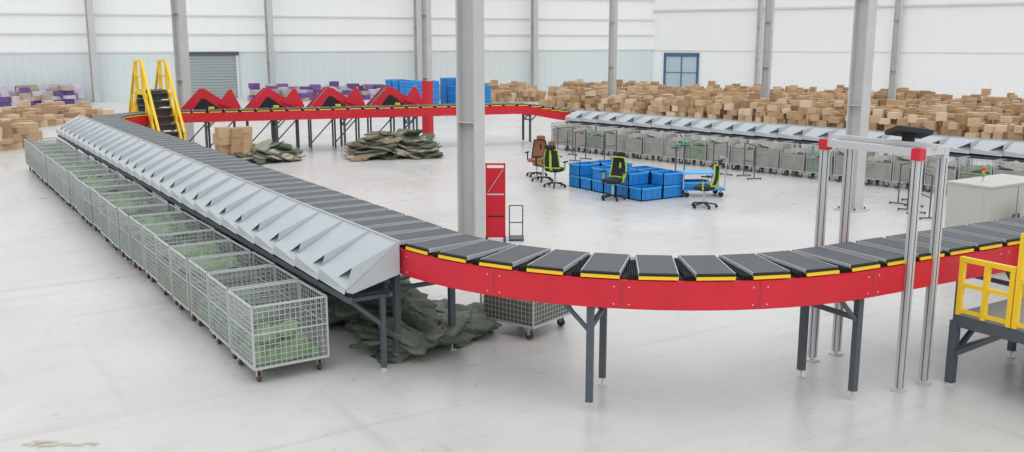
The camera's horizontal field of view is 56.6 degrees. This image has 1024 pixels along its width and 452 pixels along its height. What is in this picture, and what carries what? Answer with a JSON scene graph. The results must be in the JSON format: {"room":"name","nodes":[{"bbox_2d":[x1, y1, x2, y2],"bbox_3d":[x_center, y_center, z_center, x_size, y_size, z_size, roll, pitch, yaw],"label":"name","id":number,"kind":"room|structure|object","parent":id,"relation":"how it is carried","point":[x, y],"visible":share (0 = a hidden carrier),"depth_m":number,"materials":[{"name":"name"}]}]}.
{"room":"distribution center","nodes":[
{"label":"distribution center","id":0,"kind":"room"},
{"bbox_2d":[0,0,653,101],"bbox_3d":[-28.943,-13.590,61.604,90.001,11.000,0.360,-5,12,-24],"label":"wall","id":1,"kind":"structure","parent":0,"point":[297,69],"depth_m":68.57,"materials":[{"name":"white metal"}]},
{"bbox_2d":[189,52,239,97],"bbox_3d":[-20.977,-10.411,65.666,4.200,3.200,0.200,-5,12,-24],"label":"door","id":2,"kind":"structure","parent":1,"relation":"in","point":[217,73],"depth_m":65.84,"materials":[{"name":"grey metal"}]},
{"bbox_2d":[0,0,654,53],"bbox_3d":[-28.857,-14.064,61.321,90.000,5.740,0.050,-5,12,-24],"label":"trim","id":3,"kind":"structure","parent":1,"relation":"attached to","point":[624,0],"depth_m":67.91,"materials":[{"name":"silver metal"}]},
{"bbox_2d":[0,90,1023,451],"bbox_3d":[7.518,-2.614,34.691,140.000,0.200,120.000,-7,13,-32],"label":"floor","id":4,"kind":"structure","parent":0,"point":[93,349],"depth_m":12.24,"materials":[{"name":"concrete"}]},
{"bbox_2d":[0,114,42,150],"bbox_3d":[-22.852,-3.426,35.383,9.327,1.127,9.172,-7,13,-32],"label":"cardboard boxes","id":5,"kind":"object","parent":4,"relation":"on","point":[14,129],"visible":0.96,"depth_m":35.83},
{"bbox_2d":[0,83,84,106],"bbox_3d":[-33.148,-8.102,58.391,12.504,1.464,3.103,-6,13,-28],"label":"cartons","id":6,"kind":"object","parent":4,"relation":"on","point":[73,94],"visible":0.86,"depth_m":59.54},
{"bbox_2d":[24,138,60,171],"bbox_3d":[-14.600,-2.216,29.629,0.949,0.960,0.929,-7,13,-33],"label":"cart","id":7,"kind":"object","parent":4,"relation":"on","point":[25,140],"visible":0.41,"depth_m":29.55,"materials":[{"name":"silver metal"}]},
{"bbox_2d":[28,140,65,175],"bbox_3d":[-14.067,-2.060,28.834,0.949,0.960,0.929,-7,13,-33],"label":"cart","id":8,"kind":"object","parent":4,"relation":"on","point":[29,143],"visible":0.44,"depth_m":28.73,"materials":[{"name":"silver metal"}]},
{"bbox_2d":[32,143,70,176],"bbox_3d":[-13.533,-1.899,28.014,0.949,0.960,0.929,-7,13,-32],"label":"cart","id":9,"kind":"object","parent":4,"relation":"on","point":[33,146],"visible":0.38,"depth_m":27.97,"materials":[{"name":"silver metal"}]},
{"bbox_2d":[35,146,76,183],"bbox_3d":[-13.015,-1.736,27.181,0.949,0.960,0.929,-7,13,-32],"label":"cart","id":10,"kind":"object","parent":4,"relation":"on","point":[38,157],"visible":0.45,"depth_m":27.04,"materials":[{"name":"silver metal"}]},
{"bbox_2d":[0,100,113,126],"bbox_3d":[-23.976,-5.604,47.266,8.320,0.835,8.825,11,15,43],"label":"cardboard boxes","id":11,"kind":"object","parent":4,"relation":"on","point":[54,113],"visible":0.75,"depth_m":47.62},
{"bbox_2d":[21,440,98,445],"bbox_3d":[-4.543,2.179,9.559,0.776,0.033,0.136,0,11,0],"label":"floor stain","id":12,"kind":"object","parent":4,"relation":"on","point":[40,441],"visible":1,"depth_m":9.55,"materials":[{"name":"beige"}]},
{"bbox_2d":[40,149,82,188],"bbox_3d":[-12.482,-1.578,26.372,0.949,0.960,0.929,-7,13,-31],"label":"cart","id":13,"kind":"object","parent":4,"relation":"on","point":[43,162],"visible":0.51,"depth_m":26.17,"materials":[{"name":"silver metal"}]},
{"bbox_2d":[45,153,88,193],"bbox_3d":[-11.927,-1.418,25.555,0.949,0.960,0.929,-7,13,-32],"label":"cart","id":14,"kind":"object","parent":4,"relation":"on","point":[48,161],"visible":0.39,"depth_m":25.46,"materials":[{"name":"silver metal"}]},
{"bbox_2d":[50,156,94,198],"bbox_3d":[-11.406,-1.262,24.757,0.949,0.960,0.929,-7,13,-32],"label":"cart","id":15,"kind":"object","parent":4,"relation":"on","point":[53,163],"visible":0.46,"depth_m":24.62,"materials":[{"name":"silver metal"}]},
{"bbox_2d":[56,160,101,204],"bbox_3d":[-10.867,-1.099,23.925,0.949,0.960,0.929,-7,13,-32],"label":"cart","id":16,"kind":"object","parent":4,"relation":"on","point":[59,173],"visible":0.41,"depth_m":23.78,"materials":[{"name":"silver metal"}]},
{"bbox_2d":[61,164,109,209],"bbox_3d":[-10.359,-0.945,23.141,0.949,0.960,0.929,-7,13,-32],"label":"cart","id":17,"kind":"object","parent":4,"relation":"on","point":[67,197],"visible":0.36,"depth_m":22.96,"materials":[{"name":"silver metal"}]},
{"bbox_2d":[84,0,103,102],"bbox_3d":[-27.235,-13.526,61.276,0.700,11.000,0.700,-9,14,-38],"label":"steel column","id":18,"kind":"structure","parent":4,"relation":"on","point":[89,12],"depth_m":61.58,"materials":[{"name":"metal"}]},
{"bbox_2d":[69,169,118,211],"bbox_3d":[-9.803,-0.789,22.343,0.949,0.960,0.929,-7,13,-32],"label":"cart","id":19,"kind":"object","parent":4,"relation":"on","point":[72,185],"visible":0.38,"depth_m":22.25,"materials":[{"name":"silver metal"}]},
{"bbox_2d":[74,174,126,222],"bbox_3d":[-9.286,-0.623,21.496,0.949,0.960,0.929,-7,13,-32],"label":"cart","id":20,"kind":"object","parent":4,"relation":"on","point":[79,201],"visible":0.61,"depth_m":21.32,"materials":[{"name":"silver metal"}]},
{"bbox_2d":[81,179,135,230],"bbox_3d":[-8.747,-0.463,20.679,0.949,0.960,0.929,-7,13,-32],"label":"cart","id":21,"kind":"object","parent":4,"relation":"on","point":[88,204],"visible":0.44,"depth_m":20.52,"materials":[{"name":"silver metal"}]},
{"bbox_2d":[90,184,147,237],"bbox_3d":[-8.202,-0.309,19.892,0.949,0.960,0.929,-7,13,-32],"label":"cart","id":22,"kind":"object","parent":4,"relation":"on","point":[95,210],"visible":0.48,"depth_m":19.78,"materials":[{"name":"silver metal"}]},
{"bbox_2d":[97,190,156,247],"bbox_3d":[-7.681,-0.143,19.044,0.949,0.960,0.929,-7,13,-33],"label":"cart","id":23,"kind":"object","parent":4,"relation":"on","point":[104,229],"visible":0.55,"depth_m":18.89,"materials":[{"name":"silver metal"}]},
{"bbox_2d":[106,197,168,256],"bbox_3d":[-7.165,0.012,18.251,0.949,0.960,0.929,-7,13,-32],"label":"cart","id":24,"kind":"object","parent":4,"relation":"on","point":[116,235],"visible":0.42,"depth_m":18.09,"materials":[{"name":"silver metal"}]},
{"bbox_2d":[118,204,182,266],"bbox_3d":[-6.609,0.175,17.421,0.949,0.960,0.929,-7,13,-31],"label":"cart","id":25,"kind":"object","parent":4,"relation":"on","point":[126,248],"visible":0.44,"depth_m":17.27,"materials":[{"name":"silver metal"}]},
{"bbox_2d":[128,59,185,139],"bbox_3d":[-12.343,-4.029,32.735,0.910,3.352,4.656,-7,13,-33],"label":"stairs","id":26,"kind":"structure","parent":4,"relation":"on","point":[150,101],"depth_m":32.12,"materials":[{"name":"yellow metal"}]},
{"bbox_2d":[129,211,198,277],"bbox_3d":[-6.077,0.329,16.634,0.949,0.960,0.929,-7,13,-32],"label":"cart","id":27,"kind":"object","parent":4,"relation":"on","point":[137,241],"visible":0.5,"depth_m":16.42,"materials":[{"name":"silver metal"}]},
{"bbox_2d":[142,220,214,290],"bbox_3d":[-5.529,0.489,15.817,0.949,0.960,0.929,-7,13,-33],"label":"cart","id":28,"kind":"object","parent":4,"relation":"on","point":[152,271],"visible":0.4,"depth_m":15.79,"materials":[{"name":"silver metal"}]},
{"bbox_2d":[170,0,199,144],"bbox_3d":[-12.610,-8.548,35.854,0.644,11.000,0.644,6,13,28],"label":"steel column","id":29,"kind":"structure","parent":4,"relation":"on","point":[178,7],"depth_m":36.21,"materials":[{"name":"metal"}]},
{"bbox_2d":[154,229,230,304],"bbox_3d":[-5.019,0.649,14.997,0.949,0.960,0.929,-7,13,-32],"label":"cart","id":30,"kind":"object","parent":4,"relation":"on","point":[163,258],"visible":0.46,"depth_m":14.84,"materials":[{"name":"silver metal"}]},
{"bbox_2d":[180,88,240,147],"bbox_3d":[-10.952,-3.839,34.441,2.200,2.300,1.195,-4,12,-19],"label":"conveyor","id":31,"kind":"object","parent":4,"relation":"on","point":[202,99],"visible":0.4,"depth_m":34.15,"materials":[{"name":"red metal"}]},
{"bbox_2d":[169,240,252,320],"bbox_3d":[-4.486,0.808,14.184,0.949,0.960,0.929,-7,13,-33],"label":"cart","id":32,"kind":"object","parent":4,"relation":"on","point":[180,280],"visible":0.63,"depth_m":13.96,"materials":[{"name":"silver metal"}]},
{"bbox_2d":[56,115,400,370],"bbox_3d":[-8.010,-0.885,21.111,0.745,1.625,23.535,-7,13,-32],"label":"chute","id":33,"kind":"object","parent":4,"relation":"on","point":[333,253],"visible":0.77,"depth_m":14.34,"materials":[{"name":"grey metal"}]},
{"bbox_2d":[188,252,274,337],"bbox_3d":[-3.928,0.968,13.369,0.949,0.960,0.929,-7,13,-33],"label":"cart","id":34,"kind":"object","parent":4,"relation":"on","point":[202,309],"visible":0.4,"depth_m":13.27,"materials":[{"name":"silver metal"}]},
{"bbox_2d":[212,126,254,157],"bbox_3d":[-9.273,-2.744,31.731,1.429,1.191,1.145,-7,13,-32],"label":"cardboard boxes","id":35,"kind":"object","parent":4,"relation":"on","point":[227,140],"visible":0.75,"depth_m":31.27},
{"bbox_2d":[175,208,298,293],"bbox_3d":[-5.064,0.162,18.489,1.768,0.557,7.879,-7,13,-32],"label":"sacks","id":36,"kind":"object","parent":4,"relation":"on","point":[181,209],"visible":0.07,"depth_m":16.96,"materials":[{"name":"green fabric"}]},
{"bbox_2d":[206,265,299,358],"bbox_3d":[-3.410,1.128,12.550,0.949,0.960,0.929,-7,13,-32],"label":"cart","id":37,"kind":"object","parent":4,"relation":"on","point":[222,322],"visible":0.68,"depth_m":12.38,"materials":[{"name":"silver metal"}]},
{"bbox_2d":[233,139,306,164],"bbox_3d":[-8.198,-2.572,32.119,2.647,0.686,2.108,-8,14,-37],"label":"sacks","id":38,"kind":"object","parent":4,"relation":"on","point":[264,151],"visible":0.95,"depth_m":31.65,"materials":[{"name":"green fabric"}]},
{"bbox_2d":[264,0,275,83],"bbox_3d":[-16.840,-14.398,65.732,0.700,11.000,0.700,-9,14,-38],"label":"steel column","id":39,"kind":"structure","parent":4,"relation":"on","point":[268,15],"depth_m":65.95,"materials":[{"name":"metal"}]},
{"bbox_2d":[245,87,303,148],"bbox_3d":[-8.812,-3.981,35.167,2.200,2.300,1.195,-4,12,-19],"label":"conveyor","id":40,"kind":"object","parent":4,"relation":"on","point":[266,97],"visible":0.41,"depth_m":34.91,"materials":[{"name":"red metal"}]},
{"bbox_2d":[227,280,329,381],"bbox_3d":[-2.884,1.290,11.725,0.949,0.960,0.929,-7,13,-32],"label":"cart","id":41,"kind":"object","parent":4,"relation":"on","point":[265,344],"visible":1,"depth_m":11.51,"materials":[{"name":"silver metal"}]},
{"bbox_2d":[247,81,385,101],"bbox_3d":[-12.943,-9.253,64.954,10.005,1.201,3.167,-5,12,-25],"label":"cartons","id":42,"kind":"object","parent":4,"relation":"on","point":[367,91],"visible":0.45,"depth_m":64.42},
{"bbox_2d":[306,86,364,148],"bbox_3d":[-6.673,-4.123,35.893,2.200,2.300,1.195,-4,12,-19],"label":"conveyor","id":43,"kind":"object","parent":4,"relation":"on","point":[328,96],"visible":0.59,"depth_m":35.65,"materials":[{"name":"red metal"}]},
{"bbox_2d":[285,269,471,363],"bbox_3d":[-2.008,1.019,13.694,1.744,0.718,4.323,-7,13,-32],"label":"sacks","id":44,"kind":"object","parent":4,"relation":"on","point":[423,328],"visible":0.47,"depth_m":12.52,"materials":[{"name":"green fabric"}]},
{"bbox_2d":[343,128,443,161],"bbox_3d":[-4.196,-2.934,33.270,3.489,0.953,2.706,-3,11,-15],"label":"sacks","id":45,"kind":"object","parent":4,"relation":"on","point":[387,145],"visible":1,"depth_m":32.54,"materials":[{"name":"green fabric"}]},
{"bbox_2d":[366,85,423,132],"bbox_3d":[-4.533,-4.266,36.619,2.200,2.300,1.195,-4,12,-19],"label":"conveyor","id":46,"kind":"object","parent":4,"relation":"on","point":[387,95],"visible":0.4,"depth_m":36.36,"materials":[{"name":"red metal"}]},
{"bbox_2d":[385,79,439,103],"bbox_3d":[-6.128,-8.132,58.213,2.180,1.590,3.530,-6,12,-26],"label":"crates","id":47,"kind":"object","parent":4,"relation":"on","point":[404,86],"visible":0.34,"depth_m":56.98,"materials":[{"name":"blue plastic"}]},
{"bbox_2d":[413,0,421,80],"bbox_3d":[-7.021,-15.336,70.524,0.700,11.000,0.700,-9,14,-38],"label":"steel column","id":48,"kind":"structure","parent":4,"relation":"on","point":[416,3],"depth_m":70.74,"materials":[{"name":"metal"}]},
{"bbox_2d":[421,0,435,138],"bbox_3d":[-3.471,-9.014,38.234,0.476,11.000,0.476,7,13,34],"label":"steel column","id":49,"kind":"structure","parent":4,"relation":"on","point":[426,38],"depth_m":38.65,"materials":[{"name":"metal"}]},
{"bbox_2d":[440,77,490,103],"bbox_3d":[-2.917,-8.424,59.496,2.480,1.670,2.280,-6,12,-26],"label":"crates","id":50,"kind":"object","parent":4,"relation":"on","point":[447,85],"visible":0.31,"depth_m":59.03,"materials":[{"name":"blue plastic"}]},
{"bbox_2d":[432,298,501,347],"bbox_3d":[-0.940,1.269,13.375,1.366,0.349,1.820,-7,13,-32],"label":"sacks","id":51,"kind":"object","parent":4,"relation":"on","point":[478,325],"visible":0.3,"depth_m":13.03,"materials":[{"name":"green fabric"}]},
{"bbox_2d":[455,0,484,238],"bbox_3d":[-0.771,-4.887,17.155,0.616,11.000,0.616,6,13,29],"label":"steel column","id":52,"kind":"structure","parent":4,"relation":"on","point":[469,14],"depth_m":17.66,"materials":[{"name":"metal"}]},
{"bbox_2d":[438,80,545,101],"bbox_3d":[-1.520,-9.482,66.449,8.202,1.075,9.390,-4,12,-19],"label":"cardboard boxes","id":53,"kind":"object","parent":4,"relation":"on","point":[515,91],"visible":0.47,"depth_m":62.95},
{"bbox_2d":[485,163,523,241],"bbox_3d":[-0.152,-0.497,19.237,0.780,1.572,0.500,0,11,0],"label":"panel","id":54,"kind":"object","parent":4,"relation":"on","point":[494,177],"visible":0.96,"depth_m":19.17,"materials":[{"name":"paint"}]},
{"bbox_2d":[480,294,571,339],"bbox_3d":[0.204,0.973,13.345,0.929,0.960,0.949,8,14,36],"label":"cart","id":55,"kind":"object","parent":4,"relation":"on","point":[530,315],"visible":0.46,"depth_m":13.00,"materials":[{"name":"silver metal"}]},
{"bbox_2d":[530,0,537,89],"bbox_3d":[1.758,-16.123,74.543,0.700,11.000,0.700,-9,14,-38],"label":"steel column","id":56,"kind":"structure","parent":4,"relation":"on","point":[534,3],"depth_m":74.84,"materials":[{"name":"metal"}]},
{"bbox_2d":[525,135,547,176],"bbox_3d":[0.750,-2.079,28.334,0.665,1.188,0.724,4,12,21],"label":"office chair","id":57,"kind":"object","parent":4,"relation":"on","point":[539,143],"visible":0.73,"depth_m":28.51,"materials":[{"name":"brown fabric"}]},
{"bbox_2d":[531,141,555,182],"bbox_3d":[0.917,-1.880,27.320,0.665,1.188,0.724,-11,15,-43],"label":"office chair","id":58,"kind":"object","parent":4,"relation":"on","point":[538,164],"visible":0.58,"depth_m":27.15,"materials":[{"name":"brown fabric"}]},
{"bbox_2d":[542,145,567,188],"bbox_3d":[1.176,-1.664,26.216,0.665,1.188,0.724,5,12,24],"label":"office chair","id":59,"kind":"object","parent":4,"relation":"on","point":[551,160],"visible":1,"depth_m":25.97,"materials":[{"name":"black fabric"}]},
{"bbox_2d":[90,102,1023,411],"bbox_3d":[2.268,-1.734,25.519,21.429,1.598,29.004,-7,13,-32],"label":"conveyor","id":60,"kind":"object","parent":4,"relation":"on","point":[433,254],"visible":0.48,"depth_m":10.86,"materials":[{"name":"red metal"}]},
{"bbox_2d":[551,121,580,150],"bbox_3d":[2.057,-3.345,35.321,0.889,0.990,0.809,-10,15,-41],"label":"cart","id":61,"kind":"object","parent":4,"relation":"on","point":[562,132],"visible":0.66,"depth_m":35.00,"materials":[{"name":"silver metal"}]},
{"bbox_2d":[557,127,576,156],"bbox_3d":[1.863,-2.947,33.225,0.736,1.016,0.440,-9,14,-38],"label":"frame","id":62,"kind":"object","parent":4,"relation":"on","point":[561,127],"visible":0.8,"depth_m":33.26,"materials":[{"name":"grey metal"}]},
{"bbox_2d":[569,130,591,161],"bbox_3d":[2.314,-2.705,31.992,0.440,1.016,0.736,7,13,34],"label":"frame","id":63,"kind":"object","parent":4,"relation":"on","point":[581,130],"visible":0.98,"depth_m":31.94,"materials":[{"name":"grey metal"}]},
{"bbox_2d":[568,123,599,152],"bbox_3d":[2.655,-3.224,34.701,0.889,0.990,0.809,-10,15,-42],"label":"cart","id":64,"kind":"object","parent":4,"relation":"on","point":[580,136],"visible":0.58,"depth_m":34.42,"materials":[{"name":"silver metal"}]},
{"bbox_2d":[586,124,616,154],"bbox_3d":[3.253,-3.102,34.081,0.889,0.990,0.809,-10,15,-42],"label":"cart","id":65,"kind":"object","parent":4,"relation":"on","point":[595,140],"visible":0.66,"depth_m":33.82,"materials":[{"name":"silver metal"}]},
{"bbox_2d":[604,130,616,159],"bbox_3d":[3.311,-2.692,31.922,0.440,1.016,0.736,9,14,39],"label":"frame","id":66,"kind":"object","parent":4,"relation":"on","point":[613,130],"visible":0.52,"depth_m":31.80,"materials":[{"name":"grey metal"}]},
{"bbox_2d":[608,0,617,95],"bbox_3d":[5.792,-12.145,54.223,0.588,11.000,0.588,7,13,34],"label":"steel column","id":67,"kind":"structure","parent":4,"relation":"on","point":[613,4],"depth_m":54.56,"materials":[{"name":"metal"}]},
{"bbox_2d":[599,152,626,201],"bbox_3d":[2.589,-1.264,24.175,0.665,1.188,0.724,9,14,38],"label":"office chair","id":68,"kind":"object","parent":4,"relation":"on","point":[618,169],"visible":1,"depth_m":24.27,"materials":[{"name":"black fabric"}]},
{"bbox_2d":[605,126,637,154],"bbox_3d":[3.851,-2.981,33.461,0.889,0.990,0.809,-11,15,-44],"label":"cart","id":69,"kind":"object","parent":4,"relation":"on","point":[610,137],"visible":0.6,"depth_m":33.17,"materials":[{"name":"silver metal"}]},
{"bbox_2d":[569,160,683,201],"bbox_3d":[3.015,-1.254,25.529,1.430,0.650,3.110,-7,13,-32],"label":"crates","id":70,"kind":"object","parent":4,"relation":"on","point":[641,183],"visible":0.79,"depth_m":24.63,"materials":[{"name":"blue plastic"}]},
{"bbox_2d":[623,127,657,158],"bbox_3d":[4.449,-2.860,32.840,0.889,0.990,0.809,-10,15,-41],"label":"cart","id":71,"kind":"object","parent":4,"relation":"on","point":[633,143],"visible":0.67,"depth_m":32.58,"materials":[{"name":"silver metal"}]},
{"bbox_2d":[643,129,676,160],"bbox_3d":[5.047,-2.738,32.220,0.809,0.990,0.889,11,15,44],"label":"cart","id":72,"kind":"object","parent":4,"relation":"on","point":[654,143],"visible":0.75,"depth_m":31.93,"materials":[{"name":"silver metal"}]},
{"bbox_2d":[671,143,681,170],"bbox_3d":[4.548,-1.706,26.384,0.400,1.210,0.400,9,14,39],"label":"stand","id":73,"kind":"object","parent":4,"relation":"on","point":[676,146],"visible":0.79,"depth_m":26.32,"materials":[{"name":"grey metal"}]},
{"bbox_2d":[663,131,699,163],"bbox_3d":[5.644,-2.617,31.600,0.889,0.990,0.809,-10,15,-41],"label":"cart","id":74,"kind":"object","parent":4,"relation":"on","point":[668,151],"visible":0.69,"depth_m":31.41,"materials":[{"name":"silver metal"}]},
{"bbox_2d":[680,141,689,178],"bbox_3d":[4.890,-1.817,26.950,0.400,1.210,0.400,9,14,39],"label":"stand","id":75,"kind":"object","parent":4,"relation":"on","point":[685,144],"visible":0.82,"depth_m":26.86,"materials":[{"name":"grey metal"}]},
{"bbox_2d":[676,156,726,196],"bbox_3d":[4.938,-1.294,24.789,1.175,1.015,0.650,-1,11,-4],"label":"trolley","id":76,"kind":"object","parent":4,"relation":"on","point":[688,184],"visible":0.69,"depth_m":24.58,"materials":[{"name":"blue plastic"}]},
{"bbox_2d":[685,133,719,165],"bbox_3d":[6.242,-2.495,30.980,0.889,0.990,0.809,-10,15,-42],"label":"cart","id":77,"kind":"object","parent":4,"relation":"on","point":[698,149],"visible":0.77,"depth_m":30.74,"materials":[{"name":"silver metal"}]},
{"bbox_2d":[691,159,722,209],"bbox_3d":[4.706,-1.036,23.009,0.724,1.188,0.665,5,12,22],"label":"office chair","id":78,"kind":"object","parent":4,"relation":"on","point":[703,187],"visible":1,"depth_m":22.83,"materials":[{"name":"black fabric"}]},
{"bbox_2d":[706,142,732,176],"bbox_3d":[6.189,-1.973,28.253,0.736,1.016,0.440,-11,15,-43],"label":"frame","id":79,"kind":"object","parent":4,"relation":"on","point":[722,142],"visible":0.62,"depth_m":28.19,"materials":[{"name":"grey metal"}]},
{"bbox_2d":[707,134,742,168],"bbox_3d":[6.840,-2.374,30.360,0.889,0.990,0.809,-11,15,-43],"label":"cart","id":80,"kind":"object","parent":4,"relation":"on","point":[720,149],"visible":0.67,"depth_m":30.07,"materials":[{"name":"silver metal"}]},
{"bbox_2d":[730,136,766,171],"bbox_3d":[7.438,-2.252,29.740,0.889,0.990,0.809,-11,15,-43],"label":"cart","id":81,"kind":"object","parent":4,"relation":"on","point":[737,152],"visible":0.71,"depth_m":29.51,"materials":[{"name":"silver metal"}]},
{"bbox_2d":[737,143,760,179],"bbox_3d":[6.988,-1.912,27.941,0.440,1.016,0.736,-2,11,-11],"label":"frame","id":82,"kind":"object","parent":4,"relation":"on","point":[745,143],"visible":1,"depth_m":28.00,"materials":[{"name":"grey metal"}]},
{"bbox_2d":[754,0,762,83],"bbox_3d":[19.334,-16.048,74.158,0.476,11.000,0.476,9,14,39],"label":"steel column","id":83,"kind":"structure","parent":4,"relation":"on","point":[760,2],"depth_m":74.42,"materials":[{"name":"metal"}]},
{"bbox_2d":[761,0,774,97],"bbox_3d":[14.281,-11.845,52.694,0.630,11.000,0.630,7,13,34],"label":"steel column","id":84,"kind":"structure","parent":4,"relation":"on","point":[769,4],"depth_m":53.03,"materials":[{"name":"metal"}]},
{"bbox_2d":[755,138,792,174],"bbox_3d":[8.036,-2.131,29.119,0.889,0.990,0.809,-10,15,-42],"label":"cart","id":85,"kind":"object","parent":4,"relation":"on","point":[768,153],"visible":0.73,"depth_m":28.83,"materials":[{"name":"silver metal"}]},
{"bbox_2d":[539,79,1023,140],"bbox_3d":[15.903,-6.868,52.523,42.586,1.296,17.853,10,15,42],"label":"cardboard boxes","id":86,"kind":"object","parent":4,"relation":"on","point":[982,115],"visible":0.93,"depth_m":49.18},
{"bbox_2d":[565,110,1023,184],"bbox_3d":[9.009,-2.313,28.974,0.725,1.405,19.695,-10,15,-42],"label":"chute","id":87,"kind":"object","parent":4,"relation":"on","point":[981,148],"visible":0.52,"depth_m":29.80,"materials":[{"name":"grey metal"}]},
{"bbox_2d":[779,141,819,177],"bbox_3d":[8.634,-2.010,28.499,0.889,0.990,0.809,-10,15,-41],"label":"cart","id":88,"kind":"object","parent":4,"relation":"on","point":[794,158],"visible":0.76,"depth_m":28.25,"materials":[{"name":"silver metal"}]},
{"bbox_2d":[806,143,843,180],"bbox_3d":[9.232,-1.888,27.879,0.889,0.990,0.809,-10,15,-42],"label":"cart","id":89,"kind":"object","parent":4,"relation":"on","point":[813,159],"visible":0.45,"depth_m":27.73,"materials":[{"name":"silver metal"}]},
{"bbox_2d":[833,148,875,181],"bbox_3d":[9.830,-1.767,27.259,0.889,0.990,0.809,-10,15,-42],"label":"cart","id":90,"kind":"object","parent":4,"relation":"on","point":[838,165],"visible":0.22,"depth_m":27.18,"materials":[{"name":"silver metal"}]},
{"bbox_2d":[834,0,877,212],"bbox_3d":[8.131,-5.776,21.695,0.588,11.000,0.588,-9,14,-38],"label":"steel column","id":91,"kind":"structure","parent":4,"relation":"on","point":[865,11],"depth_m":22.14,"materials":[{"name":"metal"}]},
{"bbox_2d":[806,125,949,393],"bbox_3d":[4.357,0.291,11.377,0.632,3.056,1.460,-7,13,-32],"label":"frame","id":92,"kind":"object","parent":4,"relation":"on","point":[918,151],"visible":0.96,"depth_m":10.96,"materials":[{"name":"silver metal"}]},
{"bbox_2d":[865,151,903,186],"bbox_3d":[10.428,-1.645,26.639,0.889,0.990,0.809,-11,15,-44],"label":"cart","id":93,"kind":"object","parent":4,"relation":"on","point":[878,167],"visible":0.63,"depth_m":26.36,"materials":[{"name":"silver metal"}]},
{"bbox_2d":[888,0,902,99],"bbox_3d":[19.237,-10.790,47.304,0.476,11.000,0.476,7,13,34],"label":"steel column","id":94,"kind":"structure","parent":4,"relation":"on","point":[898,3],"depth_m":47.64,"materials":[{"name":"metal"}]},
{"bbox_2d":[896,0,903,88],"bbox_3d":[27.758,-14.844,68.008,0.476,11.000,0.476,9,14,39],"label":"steel column","id":95,"kind":"structure","parent":4,"relation":"on","point":[903,0],"depth_m":68.26,"materials":[{"name":"metal"}]},
{"bbox_2d":[889,162,911,205],"bbox_3d":[9.799,-1.072,23.648,0.736,1.016,0.440,-11,15,-43],"label":"frame","id":96,"kind":"object","parent":4,"relation":"on","point":[897,202],"visible":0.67,"depth_m":23.44,"materials":[{"name":"grey metal"}]},
{"bbox_2d":[897,168,923,209],"bbox_3d":[9.618,-0.912,22.834,0.440,1.016,0.736,7,13,34],"label":"frame","id":97,"kind":"object","parent":4,"relation":"on","point":[907,204],"visible":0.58,"depth_m":22.58,"materials":[{"name":"grey metal"}]},
{"bbox_2d":[892,154,936,187],"bbox_3d":[11.026,-1.524,26.019,0.889,0.990,0.809,-10,15,-41],"label":"cart","id":98,"kind":"object","parent":4,"relation":"on","point":[905,169],"visible":0.34,"depth_m":25.86,"materials":[{"name":"silver metal"}]},
{"bbox_2d":[907,172,933,219],"bbox_3d":[9.462,-0.710,21.802,0.440,1.016,0.736,0,11,0],"label":"frame","id":99,"kind":"object","parent":4,"relation":"on","point":[930,197],"visible":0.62,"depth_m":21.51,"materials":[{"name":"grey metal"}]},
{"bbox_2d":[924,153,969,191],"bbox_3d":[11.623,-1.403,25.398,0.889,0.990,0.809,-10,15,-42],"label":"cart","id":100,"kind":"object","parent":4,"relation":"on","point":[953,166],"visible":0.37,"depth_m":25.23,"materials":[{"name":"silver metal"}]},
{"bbox_2d":[958,155,1003,178],"bbox_3d":[12.221,-1.281,24.778,0.889,0.990,0.809,-11,15,-44],"label":"cart","id":101,"kind":"object","parent":4,"relation":"on","point":[969,171],"visible":0.32,"depth_m":24.63,"materials":[{"name":"silver metal"}]},
{"bbox_2d":[944,233,1023,384],"bbox_3d":[7.238,0.916,11.095,3.560,1.938,2.314,-7,13,-32],"label":"work platform","id":102,"kind":"object","parent":4,"relation":"on","point":[1004,319],"visible":1,"depth_m":10.82,"materials":[{"name":"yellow metal"}]},
{"bbox_2d":[944,167,1023,227],"bbox_3d":[8.704,-0.197,17.167,1.740,1.790,0.840,-7,13,-32],"label":"counter","id":103,"kind":"object","parent":4,"relation":"on","point":[983,198],"visible":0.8,"depth_m":16.68,"materials":[{"name":"grey paint"}]},
{"bbox_2d":[993,158,1023,175],"bbox_3d":[12.819,-1.160,24.158,0.889,0.990,0.809,-10,15,-41],"label":"cart","id":104,"kind":"object","parent":4,"relation":"on","point":[1007,167],"visible":0.39,"depth_m":23.93,"materials":[{"name":"silver metal"}]},
{"bbox_2d":[1021,200,1023,215],"bbox_3d":[9.178,0.226,16.215,0.800,1.325,0.620,-7,13,-32],"label":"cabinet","id":105,"kind":"object","parent":4,"relation":"on","point":[1022,213],"visible":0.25,"depth_m":16.15,"materials":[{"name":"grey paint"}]},
{"bbox_2d":[653,0,1023,98],"bbox_3d":[42.008,-12.939,58.279,26.816,11.000,70.575,-7,13,-32],"label":"wall","id":106,"kind":"structure","parent":0,"point":[992,32],"depth_m":70.95,"materials":[{"name":"white metal"}]},
{"bbox_2d":[663,53,698,86],"bbox_3d":[14.077,-12.929,79.178,3.200,2.950,0.110,8,14,36],"label":"window","id":107,"kind":"structure","parent":106,"relation":"in","point":[679,69],"depth_m":79.17,"materials":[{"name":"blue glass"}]},
{"bbox_2d":[653,2,1023,53],"bbox_3d":[41.994,-13.397,57.914,26.551,5.840,70.235,-7,13,-32],"label":"trim","id":108,"kind":"structure","parent":106,"relation":"attached to","point":[1000,3],"depth_m":70.74,"materials":[{"name":"silver metal"}]}
]}

